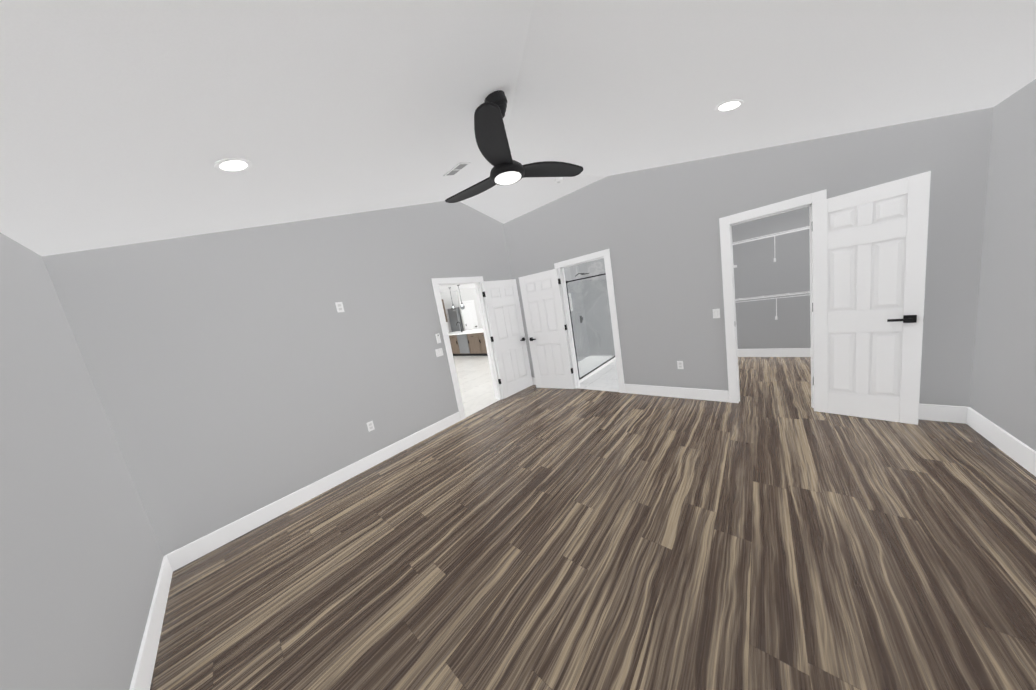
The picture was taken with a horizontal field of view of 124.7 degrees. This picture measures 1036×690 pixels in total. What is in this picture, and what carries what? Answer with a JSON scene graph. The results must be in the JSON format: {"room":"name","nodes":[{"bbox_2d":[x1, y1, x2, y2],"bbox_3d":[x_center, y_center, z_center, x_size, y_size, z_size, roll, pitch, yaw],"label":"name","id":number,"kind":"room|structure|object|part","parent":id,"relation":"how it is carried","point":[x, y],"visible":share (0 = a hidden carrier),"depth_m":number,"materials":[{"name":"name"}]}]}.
{"room":"empty bedroom","nodes":[
{"label":"empty bedroom","id":0,"kind":"room"},
{"bbox_2d":[0,233,163,689],"bbox_3d":[-1.153,0.537,0.277,4.950,2.475,0.120,-2,11,42],"label":"wall","id":1,"kind":"structure","parent":0,"point":[81,557],"depth_m":1.28,"materials":[{"name":"grey paint"}]},
{"bbox_2d":[129,554,176,689],"bbox_3d":[-0.963,1.659,0.534,4.830,0.150,0.016,-2,11,42],"label":"baseboard","id":2,"kind":"structure","parent":1,"relation":"attached to","point":[144,668],"depth_m":1.59,"materials":[{"name":"white wood"}]},
{"bbox_2d":[42,201,511,555],"bbox_3d":[-0.844,-0.621,4.470,0.120,3.434,7.151,-2,11,42],"label":"wall","id":3,"kind":"structure","parent":0,"point":[235,375],"depth_m":2.59,"materials":[{"name":"grey paint"}]},
{"bbox_2d":[169,412,460,568],"bbox_3d":[-1.824,1.413,3.191,0.016,0.150,2.836,-2,11,42],"label":"baseboard","id":4,"kind":"structure","parent":3,"relation":"attached to","point":[200,547],"depth_m":2.71,"materials":[{"name":"white wood"}]},
{"bbox_2d":[335,302,344,312],"bbox_3d":[-2.010,-0.427,3.064,0.008,0.114,0.070,-2,11,42],"label":"electrical outlet","id":5,"kind":"object","parent":3,"relation":"attached to","point":[339,307],"visible":1,"depth_m":3.06,"materials":[{"name":"white plastic"}]},
{"bbox_2d":[367,421,374,431],"bbox_3d":[-1.774,0.978,3.270,0.008,0.114,0.070,-2,11,42],"label":"electrical outlet","id":6,"kind":"object","parent":3,"relation":"attached to","point":[370,425],"visible":1,"depth_m":3.27,"materials":[{"name":"white plastic"}]},
{"bbox_2d":[435,333,440,342],"bbox_3d":[-1.168,-0.097,3.978,0.024,0.140,0.056,-2,11,42],"label":"light switch","id":7,"kind":"object","parent":3,"relation":"attached to","point":[438,339],"visible":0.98,"depth_m":3.97,"materials":[{"name":"white plastic"}]},
{"bbox_2d":[435,348,442,356],"bbox_3d":[-1.155,0.110,3.994,0.011,0.114,0.116,-2,11,42],"label":"light switch","id":8,"kind":"object","parent":3,"relation":"attached to","point":[439,351],"visible":1,"depth_m":3.99,"materials":[{"name":"white plastic"}]},
{"bbox_2d":[431,276,502,419],"bbox_3d":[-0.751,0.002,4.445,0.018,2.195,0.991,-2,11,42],"label":"door frame","id":9,"kind":"structure","parent":3,"relation":"attached to","point":[437,281],"depth_m":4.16,"materials":[{"name":"white wood"}]},
{"bbox_2d":[482,279,532,398],"bbox_3d":[-0.166,-0.135,5.001,0.136,2.090,0.822,-1,12,45],"label":"door","id":10,"kind":"structure","parent":3,"relation":"in","point":[503,308],"depth_m":4.96,"materials":[{"name":"white wood"}]},
{"bbox_3d":[-0.175,-0.191,4.993,0.135,1.635,0.822,-1,12,45],"label":"door hardware","id":11,"kind":"part","parent":10,"relation":"part of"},
{"bbox_2d":[568,293,572,310],"bbox_3d":[1.138,-0.986,6.341,0.091,0.420,0.330,-2,11,42],"label":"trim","id":12,"kind":"structure","parent":3,"relation":"attached to","point":[570,301],"depth_m":6.43,"materials":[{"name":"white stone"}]},
{"bbox_2d":[564,265,589,360],"bbox_3d":[0.891,-0.653,6.153,0.220,2.445,2.130,-2,11,42],"label":"shower wall tile","id":13,"kind":"structure","parent":3,"relation":"attached to","point":[570,272],"depth_m":6.62,"materials":[{"name":"tile"}]},
{"bbox_2d":[575,273,588,322],"bbox_3d":[1.610,-1.141,6.542,0.363,1.190,0.200,-2,11,42],"label":"shower valve","id":14,"kind":"object","parent":13,"relation":"attached to","point":[581,317],"visible":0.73,"depth_m":6.55,"materials":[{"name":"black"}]},
{"bbox_2d":[578,258,614,355],"bbox_3d":[2.567,-0.924,6.078,2.830,2.445,0.012,-2,11,42],"label":"shower wall tile","id":15,"kind":"structure","parent":3,"relation":"attached to","point":[594,267],"depth_m":6.63,"materials":[{"name":"tile"}]},
{"bbox_2d":[440,291,458,331],"bbox_3d":[-5.141,-0.465,10.611,0.120,2.780,13.000,-2,11,42],"label":"wall","id":16,"kind":"structure","parent":0,"point":[446,298],"depth_m":12.70,"materials":[{"name":"white paint"}]},
{"bbox_2d":[441,299,447,322],"bbox_3d":[-3.565,-1.475,12.056,0.350,1.020,0.610,-2,11,42],"label":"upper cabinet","id":17,"kind":"object","parent":16,"relation":"attached to","point":[446,316],"depth_m":12.11,"materials":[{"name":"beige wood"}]},
{"bbox_2d":[447,307,463,331],"bbox_3d":[-2.651,-0.791,12.810,0.648,1.970,0.720,-2,11,42],"label":"fridge","id":18,"kind":"object","parent":16,"relation":"attached to","point":[454,317],"visible":0.15,"depth_m":12.42,"materials":[{"name":"silver metal"}]},
{"bbox_2d":[439,284,474,292],"bbox_3d":[-2.655,-1.916,7.981,7.230,0.050,13.100,-2,11,42],"label":"ceiling","id":19,"kind":"structure","parent":0,"point":[453,288],"depth_m":11.36,"materials":[{"name":"white paint"}]},
{"bbox_2d":[456,288,482,330],"bbox_3d":[-1.431,-1.519,13.581,0.100,2.770,3.400,-2,11,42],"label":"wall","id":20,"kind":"structure","parent":0,"point":[467,294],"depth_m":12.62,"materials":[{"name":"white paint"}]},
{"bbox_2d":[460,300,478,330],"bbox_3d":[-2.174,-0.964,12.638,0.019,2.200,0.800,-2,11,42],"label":"door frame","id":21,"kind":"structure","parent":20,"relation":"attached to","point":[463,313],"depth_m":12.41,"materials":[{"name":"white wood"}]},
{"bbox_2d":[462,302,477,329],"bbox_3d":[-2.165,-0.918,12.631,0.135,2.090,0.642,-2,11,42],"label":"door","id":22,"kind":"structure","parent":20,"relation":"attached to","point":[470,317],"depth_m":12.56,"materials":[{"name":"white wood"}]},
{"bbox_2d":[0,0,1035,255],"bbox_3d":[0.064,-1.613,1.813,4.950,0.975,4.751,-2,11,42],"label":"ceiling","id":23,"kind":"structure","parent":0,"point":[124,122],"depth_m":1.45,"materials":[{"name":"white paint"}]},
{"bbox_2d":[214,158,251,172],"bbox_3d":[-1.666,-1.051,1.591,0.176,0.008,0.176,-2,26,42],"label":"recessed light","id":24,"kind":"object","parent":23,"relation":"in","point":[232,165],"visible":1,"depth_m":1.58,"materials":[{"name":"white plastic"}]},
{"bbox_2d":[443,162,469,175],"bbox_3d":[-0.674,-1.925,2.980,0.310,0.010,0.155,-2,26,42],"label":"ceiling vent","id":25,"kind":"object","parent":23,"relation":"in","point":[455,171],"depth_m":2.96,"materials":[{"name":"white metal"}]},
{"bbox_3d":[-0.674,-1.926,2.980,0.310,0.008,0.155,-2,26,42],"label":"air vent grille","id":26,"kind":"part","parent":25,"relation":"part of","materials":[{"name":"white metal"}]},
{"bbox_2d":[445,90,582,202],"bbox_3d":[-0.105,-1.458,1.813,1.247,0.550,1.115,-9,8,5],"label":"fan","id":27,"kind":"object","parent":23,"relation":"attached to","point":[491,138],"depth_m":1.83,"materials":[{"name":"black"}]},
{"bbox_3d":[-0.361,-1.243,2.197,0.588,0.040,0.193,-4,10,35],"label":"fan blade","id":28,"kind":"part","parent":27,"relation":"part of","materials":[{"name":"black plastic"}]},
{"bbox_3d":[-0.144,-1.661,1.898,0.156,0.128,0.156,-2,26,42],"label":"fan canopy","id":29,"kind":"part","parent":27,"relation":"part of","materials":[{"name":"black metal"}]},
{"bbox_2d":[495,171,520,184],"bbox_3d":[-0.071,-1.197,1.961,0.196,0.020,0.196,-2,11,42],"label":"light","id":30,"kind":"object","parent":27,"relation":"attached to","point":[508,178],"visible":1,"depth_m":1.93,"materials":[{"name":"white glass"}]},
{"bbox_3d":[0.265,-1.330,2.069,0.588,0.040,0.194,-13,9,-24],"label":"fan blade","id":31,"kind":"part","parent":27,"relation":"part of","materials":[{"name":"black plastic"}]},
{"bbox_2d":[554,177,562,183],"bbox_3d":[0.572,-2.300,3.810,0.128,0.037,0.128,-2,-3,42],"label":"smoke detector","id":32,"kind":"object","parent":23,"relation":"attached to","point":[558,180],"visible":0.98,"depth_m":3.78,"materials":[{"name":"white plastic"}]},
{"bbox_2d":[715,99,743,112],"bbox_3d":[1.565,-1.769,2.011,0.176,0.008,0.176,15,22,38],"label":"recessed light","id":33,"kind":"object","parent":23,"relation":"in","point":[729,105],"visible":1,"depth_m":2.00,"materials":[{"name":"white plastic"}]},
{"bbox_2d":[453,356,618,416],"bbox_3d":[-1.115,0.782,7.415,10.310,0.060,13.200,-2,11,42],"label":"floor","id":34,"kind":"structure","parent":0,"point":[475,381],"depth_m":5.66,"materials":[{"name":"white tile"}]},
{"bbox_2d":[449,334,487,355],"bbox_3d":[-1.880,-0.055,10.748,3.170,0.870,0.756,-2,11,42],"label":"kitchen island","id":35,"kind":"object","parent":34,"relation":"on","point":[468,343],"depth_m":10.34,"materials":[{"name":"beige wood"}]},
{"bbox_2d":[456,334,470,353],"bbox_3d":[-2.139,-0.034,10.519,0.610,0.750,0.078,-2,11,42],"label":"dishwasher","id":36,"kind":"object","parent":35,"relation":"in","point":[462,339],"depth_m":10.52,"materials":[{"name":"silver metal"}]},
{"bbox_2d":[452,330,483,333],"bbox_3d":[-1.856,-0.532,10.795,3.230,0.040,1.010,-2,11,42],"label":"island countertop","id":37,"kind":"structure","parent":35,"relation":"on","point":[467,331],"depth_m":10.43,"materials":[{"name":"white stone"}]},
{"bbox_2d":[578,356,615,382],"bbox_3d":[1.466,0.499,6.005,0.770,0.050,2.136,-2,11,42],"label":"shower pan","id":38,"kind":"object","parent":34,"relation":"on","point":[595,366],"visible":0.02,"depth_m":6.07,"materials":[{"name":"white stone"}]},
{"bbox_2d":[566,273,614,379],"bbox_3d":[2.038,-0.471,5.343,1.102,1.845,1.940,-2,11,42],"label":"glass","id":39,"kind":"object","parent":38,"relation":"on","point":[578,362],"visible":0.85,"depth_m":5.47,"materials":[{"name":"clear glass"}]},
{"bbox_2d":[150,357,1035,689],"bbox_3d":[1.329,1.015,3.029,4.950,0.060,7.151,-2,11,42],"label":"floor","id":40,"kind":"structure","parent":0,"point":[772,529],"depth_m":1.65,"materials":[{"name":"wood"}]},
{"bbox_2d":[504,107,992,406],"bbox_3d":[1.864,-0.830,3.700,4.950,3.173,0.120,-2,11,42],"label":"wall","id":41,"kind":"structure","parent":0,"point":[655,231],"depth_m":3.13,"materials":[{"name":"grey paint"}]},
{"bbox_2d":[519,268,573,388],"bbox_3d":[0.511,-0.227,4.854,0.787,2.090,0.136,-4,10,34],"label":"door","id":42,"kind":"structure","parent":41,"relation":"in","point":[544,315],"depth_m":4.82,"materials":[{"name":"white wood"}]},
{"bbox_3d":[0.502,-0.283,4.846,0.786,1.635,0.135,-4,10,34],"label":"door hardware","id":43,"kind":"part","parent":42,"relation":"part of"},
{"bbox_2d":[554,249,624,392],"bbox_3d":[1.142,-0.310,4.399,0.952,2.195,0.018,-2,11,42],"label":"door frame","id":44,"kind":"structure","parent":41,"relation":"attached to","point":[605,253],"depth_m":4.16,"materials":[{"name":"white wood"}]},
{"bbox_2d":[624,384,728,401],"bbox_3d":[2.143,0.658,3.799,1.280,0.150,0.016,-2,11,42],"label":"baseboard","id":45,"kind":"structure","parent":41,"relation":"attached to","point":[677,392],"depth_m":3.72,"materials":[{"name":"white wood"}]},
{"bbox_2d":[677,361,683,368],"bbox_3d":[2.184,0.269,3.653,0.070,0.114,0.008,-2,11,42],"label":"electrical outlet","id":46,"kind":"object","parent":41,"relation":"attached to","point":[679,364],"visible":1,"depth_m":3.65,"materials":[{"name":"white plastic"}]},
{"bbox_2d":[712,309,719,317],"bbox_3d":[2.393,-0.379,3.275,0.070,0.114,0.011,-2,11,42],"label":"light switch","id":47,"kind":"object","parent":41,"relation":"attached to","point":[716,313],"visible":1,"depth_m":3.27,"materials":[{"name":"white plastic"}]},
{"bbox_2d":[719,189,826,407],"bbox_3d":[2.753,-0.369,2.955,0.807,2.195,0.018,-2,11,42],"label":"door frame","id":48,"kind":"structure","parent":41,"relation":"attached to","point":[724,226],"depth_m":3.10,"materials":[{"name":"white wood"}]},
{"bbox_2d":[812,171,930,424],"bbox_3d":[3.157,-0.324,2.484,0.135,2.090,0.626,-16,10,-38],"label":"door","id":49,"kind":"structure","parent":41,"relation":"in","point":[869,245],"depth_m":2.43,"materials":[{"name":"white wood"}]},
{"bbox_3d":[3.148,-0.380,2.476,0.135,1.635,0.626,-16,10,-38],"label":"door hardware","id":50,"kind":"part","parent":49,"relation":"part of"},
{"bbox_2d":[918,403,964,423],"bbox_3d":[3.511,0.608,2.573,0.773,0.150,0.016,-2,11,42],"label":"baseboard","id":51,"kind":"structure","parent":41,"relation":"attached to","point":[944,413],"depth_m":2.38,"materials":[{"name":"white wood"}]},
{"bbox_2d":[732,206,810,348],"bbox_3d":[4.412,-0.992,4.430,1.880,2.445,0.004,-2,11,42],"label":"wall","id":52,"kind":"structure","parent":0,"point":[758,271],"depth_m":4.54,"materials":[{"name":"grey paint"}]},
{"bbox_2d":[733,226,808,261],"bbox_3d":[4.211,-1.552,4.229,1.876,0.432,0.316,-2,11,42],"label":"wire shelf","id":53,"kind":"object","parent":52,"relation":"attached to","point":[772,235],"visible":0.38,"depth_m":4.28,"materials":[{"name":"white metal"}]},
{"bbox_2d":[735,291,809,319],"bbox_3d":[4.369,-0.612,4.367,1.876,0.432,0.316,-2,11,42],"label":"wire shelf","id":54,"kind":"object","parent":52,"relation":"attached to","point":[780,295],"visible":0.5,"depth_m":4.44,"materials":[{"name":"white metal"}]},
{"bbox_2d":[738,348,810,356],"bbox_3d":[4.593,0.129,4.593,1.830,0.150,0.016,-2,11,42],"label":"baseboard","id":55,"kind":"structure","parent":52,"relation":"attached to","point":[774,352],"depth_m":4.70,"materials":[{"name":"white wood"}]},
{"bbox_2d":[970,79,1035,450],"bbox_3d":[2.920,-0.288,1.236,0.120,2.475,7.151,-2,11,42],"label":"wall","id":56,"kind":"structure","parent":0,"point":[1003,391],"depth_m":1.88,"materials":[{"name":"grey paint"}]},
{"bbox_2d":[965,407,1035,476],"bbox_3d":[2.332,1.092,0.626,0.016,0.150,4.601,-2,11,42],"label":"baseboard","id":57,"kind":"structure","parent":56,"relation":"attached to","point":[1009,444],"depth_m":1.96,"materials":[{"name":"white wood"}]}
]}

